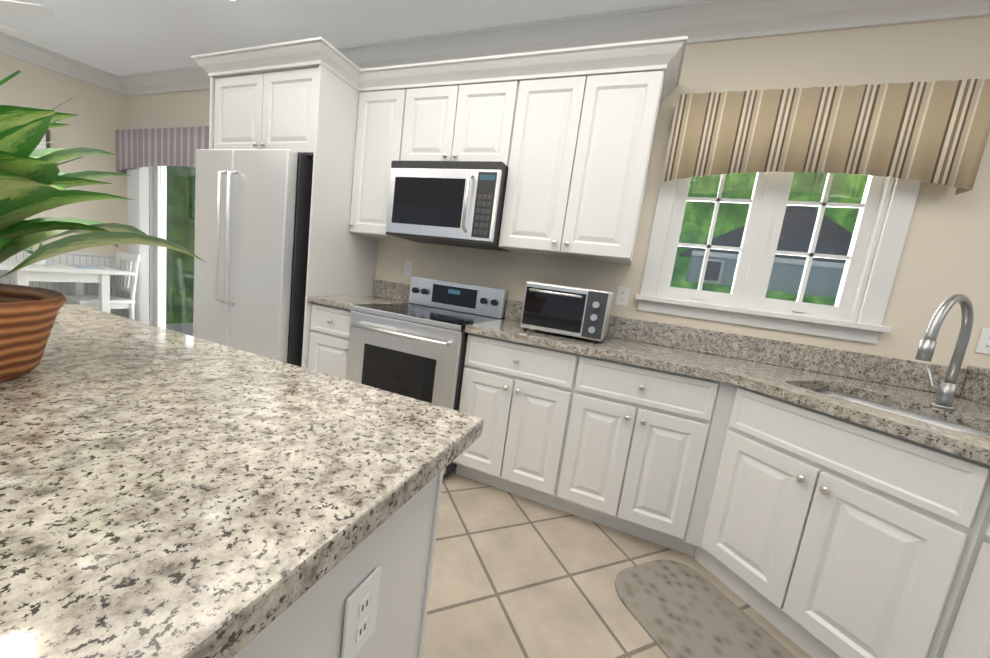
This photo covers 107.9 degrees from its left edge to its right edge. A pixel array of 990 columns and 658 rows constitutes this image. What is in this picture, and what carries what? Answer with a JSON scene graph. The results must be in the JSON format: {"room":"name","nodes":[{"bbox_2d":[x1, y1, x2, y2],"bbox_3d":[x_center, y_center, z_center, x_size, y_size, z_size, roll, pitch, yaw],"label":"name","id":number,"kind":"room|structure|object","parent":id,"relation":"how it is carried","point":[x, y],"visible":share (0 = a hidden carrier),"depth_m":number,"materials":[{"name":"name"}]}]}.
{"room":"kitchen","nodes":[
{"label":"kitchen","id":0,"kind":"room"},
{"bbox_2d":[0,53,131,254],"bbox_3d":[-6.072,-1.186,1.382,1.800,2.740,6.390,10,8,20],"label":"wall","id":1,"kind":"structure","parent":0,"point":[101,112],"depth_m":3.70,"materials":[{"name":"beige paint"}]},
{"bbox_2d":[34,130,50,149],"bbox_3d":[-4.535,-1.627,3.329,0.025,0.610,0.550,13,10,34],"label":"picture frame","id":2,"kind":"object","parent":1,"relation":"attached to","point":[46,138],"visible":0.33,"depth_m":3.50,"materials":[{"name":"grey"}]},
{"bbox_2d":[0,32,115,91],"bbox_3d":[-5.848,-2.440,1.104,1.687,0.141,6.300,10,8,20],"label":"crown molding","id":3,"kind":"structure","parent":1,"relation":"attached to","point":[12,46],"depth_m":3.44,"materials":[{"name":"white wood"}]},
{"bbox_2d":[2,248,128,317],"bbox_3d":[-6.031,-0.246,1.450,1.856,0.885,6.412,10,8,20],"label":"trim","id":4,"kind":"structure","parent":1,"relation":"attached to","point":[79,258],"depth_m":3.82,"materials":[{"name":"white wood"}]},
{"bbox_2d":[0,0,692,75],"bbox_3d":[-1.331,-1.739,-0.544,12.650,0.100,6.750,10,8,20],"label":"ceiling","id":5,"kind":"structure","parent":0,"point":[120,37],"depth_m":2.57,"materials":[{"name":"white paint"}]},
{"bbox_2d":[0,0,55,44],"bbox_3d":[-3.747,-2.141,2.303,1.253,0.514,1.293,10,8,20],"label":"ceiling fan","id":6,"kind":"object","parent":5,"relation":"hanging from","point":[15,7],"visible":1,"depth_m":2.46,"materials":[{"name":"silver metal"}]},
{"bbox_2d":[128,16,989,368],"bbox_3d":[0.643,-0.438,2.361,10.580,2.740,0.166,10,8,20],"label":"wall","id":7,"kind":"structure","parent":0,"point":[944,252],"depth_m":1.80,"materials":[{"name":"beige paint"}]},
{"bbox_2d":[127,166,148,323],"bbox_3d":[-3.261,-0.779,3.706,1.652,1.970,0.065,10,8,20],"label":"vertical blinds","id":8,"kind":"object","parent":7,"relation":"attached to","point":[138,193],"visible":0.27,"depth_m":3.89,"materials":[{"name":"white"}]},
{"bbox_2d":[116,126,208,173],"bbox_3d":[-3.107,-1.743,3.552,2.068,0.425,0.090,10,8,20],"label":"valance","id":9,"kind":"object","parent":7,"relation":"attached to","point":[176,146],"visible":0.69,"depth_m":3.60,"materials":[{"name":"fabric"}]},
{"bbox_2d":[149,166,195,335],"bbox_3d":[-3.124,-0.826,3.787,1.680,2.135,0.168,10,8,20],"label":"door frame","id":10,"kind":"structure","parent":7,"relation":"attached to","point":[158,186],"depth_m":3.99,"materials":[{"name":"white wood"}]},
{"bbox_2d":[211,44,358,183],"bbox_3d":[-1.412,-1.490,2.650,0.978,0.596,0.618,10,8,20],"label":"upper cabinet","id":11,"kind":"object","parent":7,"relation":"attached to","point":[299,100],"depth_m":2.32,"materials":[{"name":"white wood"}]},
{"bbox_2d":[347,68,418,242],"bbox_3d":[-0.740,-1.174,2.573,0.380,1.023,0.323,10,8,20],"label":"upper cabinet","id":12,"kind":"object","parent":7,"relation":"attached to","point":[377,140],"depth_m":2.43,"materials":[{"name":"white wood"}]},
{"bbox_2d":[404,261,412,276],"bbox_3d":[-0.669,-0.466,2.779,0.070,0.116,0.007,10,8,20],"label":"electrical outlet","id":13,"kind":"object","parent":7,"relation":"attached to","point":[408,268],"visible":1,"depth_m":2.78,"materials":[{"name":"white plastic"}]},
{"bbox_2d":[399,56,522,167],"bbox_3d":[-0.183,-1.304,2.343,0.761,0.560,0.323,10,8,20],"label":"upper cabinet","id":14,"kind":"object","parent":7,"relation":"attached to","point":[452,112],"depth_m":2.17,"materials":[{"name":"white wood"}]},
{"bbox_2d":[385,161,510,251],"bbox_3d":[-0.274,-0.795,2.351,0.756,0.458,0.454,10,8,20],"label":"microwave","id":15,"kind":"object","parent":14,"relation":"attached to","point":[456,203],"visible":1,"depth_m":2.17,"materials":[{"name":"silver metal"}]},
{"bbox_2d":[116,0,989,96],"bbox_3d":[0.760,-1.702,2.052,10.279,0.141,0.116,10,8,20],"label":"crown molding","id":16,"kind":"structure","parent":7,"relation":"attached to","point":[699,21],"depth_m":2.01,"materials":[{"name":"white wood"}]},
{"bbox_2d":[499,44,670,264],"bbox_3d":[0.490,-0.947,2.111,0.761,1.023,0.323,10,8,20],"label":"upper cabinet","id":17,"kind":"object","parent":7,"relation":"attached to","point":[566,136],"depth_m":1.94,"materials":[{"name":"white wood"}]},
{"bbox_2d":[615,286,629,305],"bbox_3d":[0.789,-0.202,2.231,0.070,0.116,0.007,10,8,20],"label":"electrical outlet","id":18,"kind":"object","parent":7,"relation":"attached to","point":[622,296],"visible":1,"depth_m":2.23,"materials":[{"name":"white plastic"}]},
{"bbox_2d":[634,117,920,343],"bbox_3d":[1.480,-0.568,1.983,1.180,1.105,0.205,10,8,20],"label":"casement window","id":19,"kind":"structure","parent":7,"relation":"in","point":[768,202],"depth_m":1.95,"materials":[{"name":"white wood"}]},
{"bbox_2d":[661,79,989,194],"bbox_3d":[1.548,-0.940,1.796,1.250,0.455,0.090,10,8,20],"label":"window valance","id":20,"kind":"object","parent":7,"relation":"attached to","point":[936,132],"visible":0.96,"depth_m":1.72,"materials":[{"name":"beige fabric"}]},
{"bbox_2d":[975,328,989,353],"bbox_3d":[2.286,0.059,1.666,0.070,0.116,0.007,10,8,20],"label":"electrical outlet","id":21,"kind":"object","parent":7,"relation":"attached to","point":[983,345],"visible":1,"depth_m":1.67,"materials":[{"name":"white plastic"}]},
{"bbox_2d":[422,469,810,657],"bbox_3d":[-3.235,0.747,0.421,9.315,0.060,6.750,10,8,20],"label":"floor","id":22,"kind":"structure","parent":0,"point":[514,576],"depth_m":1.45,"materials":[{"name":"beige tile"}]},
{"bbox_2d":[0,261,136,312],"bbox_3d":[-4.266,-0.221,3.409,0.620,0.755,1.100,10,8,20],"label":"dining table","id":23,"kind":"object","parent":22,"relation":"on","point":[51,272],"visible":0.5,"depth_m":3.38,"materials":[{"name":"white wood"}]},
{"bbox_2d":[23,243,46,264],"bbox_3d":[-4.244,-0.710,3.340,0.254,0.228,0.236,10,8,20],"label":"pot","id":24,"kind":"object","parent":23,"relation":"on","point":[42,262],"visible":0.23,"depth_m":3.32,"materials":[{"name":"white ceramic"}]},
{"bbox_2d":[65,265,107,269],"bbox_3d":[-4.112,-0.624,3.636,0.300,0.013,0.220,10,8,20],"label":"napkin","id":25,"kind":"object","parent":23,"relation":"on","point":[85,267],"depth_m":3.60,"materials":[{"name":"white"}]},
{"bbox_2d":[64,251,139,319],"bbox_3d":[-4.109,-0.343,3.767,0.400,0.938,0.469,10,8,20],"label":"chair","id":26,"kind":"object","parent":22,"relation":"on","point":[92,301],"visible":0.54,"depth_m":3.85,"materials":[{"name":"white wood"}]},
{"bbox_2d":[193,149,312,366],"bbox_3d":[-1.627,-0.304,2.739,0.875,1.785,0.800,10,8,20],"label":"fridge","id":27,"kind":"object","parent":22,"relation":"on","point":[252,214],"visible":0.62,"depth_m":2.35,"materials":[{"name":"grey metal"}]},
{"bbox_2d":[308,302,351,378],"bbox_3d":[-0.979,0.258,2.640,0.378,0.876,0.608,10,8,20],"label":"base cabinet","id":28,"kind":"object","parent":22,"relation":"on","point":[329,325],"depth_m":2.34,"materials":[{"name":"white wood"}]},
{"bbox_2d":[308,279,989,464],"bbox_3d":[0.175,0.171,1.198,3.480,0.358,2.427,10,8,20],"label":"countertop","id":29,"kind":"structure","parent":28,"relation":"on","point":[803,375],"depth_m":1.74,"materials":[{"name":"stone"}]},
{"bbox_2d":[520,281,613,343],"bbox_3d":[0.412,-0.103,2.053,0.450,0.275,0.370,10,8,20],"label":"toaster oven","id":30,"kind":"object","parent":29,"relation":"on","point":[584,313],"visible":1,"depth_m":1.91,"materials":[{"name":"silver metal"}]},
{"bbox_2d":[915,294,973,410],"bbox_3d":[1.615,0.085,1.304,0.257,0.422,0.280,10,8,20],"label":"faucet","id":31,"kind":"object","parent":29,"relation":"on","point":[947,388],"visible":1,"depth_m":1.32,"materials":[{"name":"grey metal"}]},
{"bbox_2d":[967,365,989,376],"bbox_3d":[2.017,0.327,0.489,0.507,0.032,2.427,10,8,20],"label":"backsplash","id":32,"kind":"structure","parent":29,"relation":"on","point":[983,371],"depth_m":1.64,"materials":[{"name":"stone"}]},
{"bbox_2d":[244,476,442,657],"bbox_3d":[-0.876,0.531,0.783,1.392,0.876,0.566,10,8,20],"label":"kitchen island","id":33,"kind":"object","parent":22,"relation":"on","point":[404,552],"depth_m":0.59,"materials":[{"name":"painted wood"},{"name":"granite"}]},
{"bbox_2d":[0,304,483,657],"bbox_3d":[-0.871,0.097,0.550,1.495,0.038,0.875,10,8,20],"label":"island countertop","id":34,"kind":"structure","parent":33,"relation":"on","point":[165,493],"depth_m":0.41,"materials":[{"name":"beige stone"}]},
{"bbox_2d":[0,70,205,381],"bbox_3d":[-0.885,-0.163,0.521,0.597,0.476,0.648,10,8,20],"label":"potted plant","id":35,"kind":"object","parent":34,"relation":"on","point":[34,182],"visible":1,"depth_m":0.59,"materials":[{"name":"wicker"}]},
{"bbox_2d":[341,565,380,657],"bbox_3d":[-0.196,0.424,0.532,0.007,0.116,0.070,10,8,20],"label":"outlet","id":36,"kind":"object","parent":33,"relation":"attached to","point":[361,604],"visible":1,"depth_m":0.53,"materials":[{"name":"white plastic"}]},
{"bbox_2d":[346,277,507,476],"bbox_3d":[-0.458,0.242,2.372,0.755,1.115,0.719,10,8,20],"label":"range","id":37,"kind":"object","parent":22,"relation":"on","point":[415,347],"visible":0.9,"depth_m":2.10,"materials":[{"name":"silver metal"}]},
{"bbox_2d":[452,333,579,507],"bbox_3d":[0.182,0.472,2.203,0.609,0.876,0.608,10,8,20],"label":"base cabinet","id":38,"kind":"object","parent":22,"relation":"on","point":[523,393],"depth_m":1.90,"materials":[{"name":"white wood"}]},
{"bbox_2d":[556,354,719,551],"bbox_3d":[0.773,0.581,1.981,0.674,0.876,0.608,10,8,20],"label":"base cabinet","id":39,"kind":"object","parent":22,"relation":"on","point":[636,433],"depth_m":1.70,"materials":[{"name":"white wood"}]},
{"bbox_2d":[615,559,796,657],"bbox_3d":[0.810,1.127,1.266,0.460,0.008,0.780,4,9,-24],"label":"mat","id":40,"kind":"object","parent":22,"relation":"on","point":[677,609],"visible":1,"depth_m":1.38,"materials":[{"name":"grey fabric"}]},
{"bbox_2d":[680,381,989,657],"bbox_3d":[1.454,0.741,1.476,1.117,0.876,1.076,10,8,20],"label":"base cabinet","id":41,"kind":"object","parent":22,"relation":"on","point":[812,533],"depth_m":1.20,"materials":[{"name":"white wood"}]},
{"bbox_2d":[942,523,989,657],"bbox_3d":[1.375,0.860,0.550,0.580,0.876,0.725,10,8,20],"label":"base cabinet","id":42,"kind":"object","parent":22,"relation":"on","point":[969,637],"visible":0.93,"depth_m":0.91,"materials":[{"name":"white painted wood"}]},
{"label":"outside","id":43,"kind":"structure","parent":0,"visible":0},
{"bbox_2d":[671,172,867,280],"bbox_3d":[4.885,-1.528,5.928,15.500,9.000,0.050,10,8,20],"label":"trees","id":44,"kind":"object","parent":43,"point":[839,194],"depth_m":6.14,"materials":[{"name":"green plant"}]},
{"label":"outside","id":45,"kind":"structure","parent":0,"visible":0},
{"bbox_2d":[166,322,192,335],"bbox_3d":[-3.104,-0.172,4.794,4.210,1.120,1.590,10,8,20],"label":"deck","id":46,"kind":"object","parent":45,"point":[172,326],"depth_m":5.46,"materials":[{"name":"grey wood"}]},
{"bbox_2d":[166,166,195,323],"bbox_3d":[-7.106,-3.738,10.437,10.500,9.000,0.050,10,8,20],"label":"trees","id":47,"kind":"object","parent":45,"point":[188,271],"depth_m":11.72,"materials":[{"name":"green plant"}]},
{"bbox_2d":[670,280,835,305],"bbox_3d":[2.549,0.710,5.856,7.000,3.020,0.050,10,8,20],"label":"hedge","id":48,"kind":"object","parent":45,"point":[694,285],"depth_m":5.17,"materials":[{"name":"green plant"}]},
{"bbox_2d":[679,200,852,297],"bbox_3d":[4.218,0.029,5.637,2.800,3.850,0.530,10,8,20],"label":"house","id":49,"kind":"structure","parent":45,"point":[782,279],"depth_m":5.24,"materials":[{"name":"painted siding"},{"name":"roof shingles"},{"name":"glass"}]}
]}

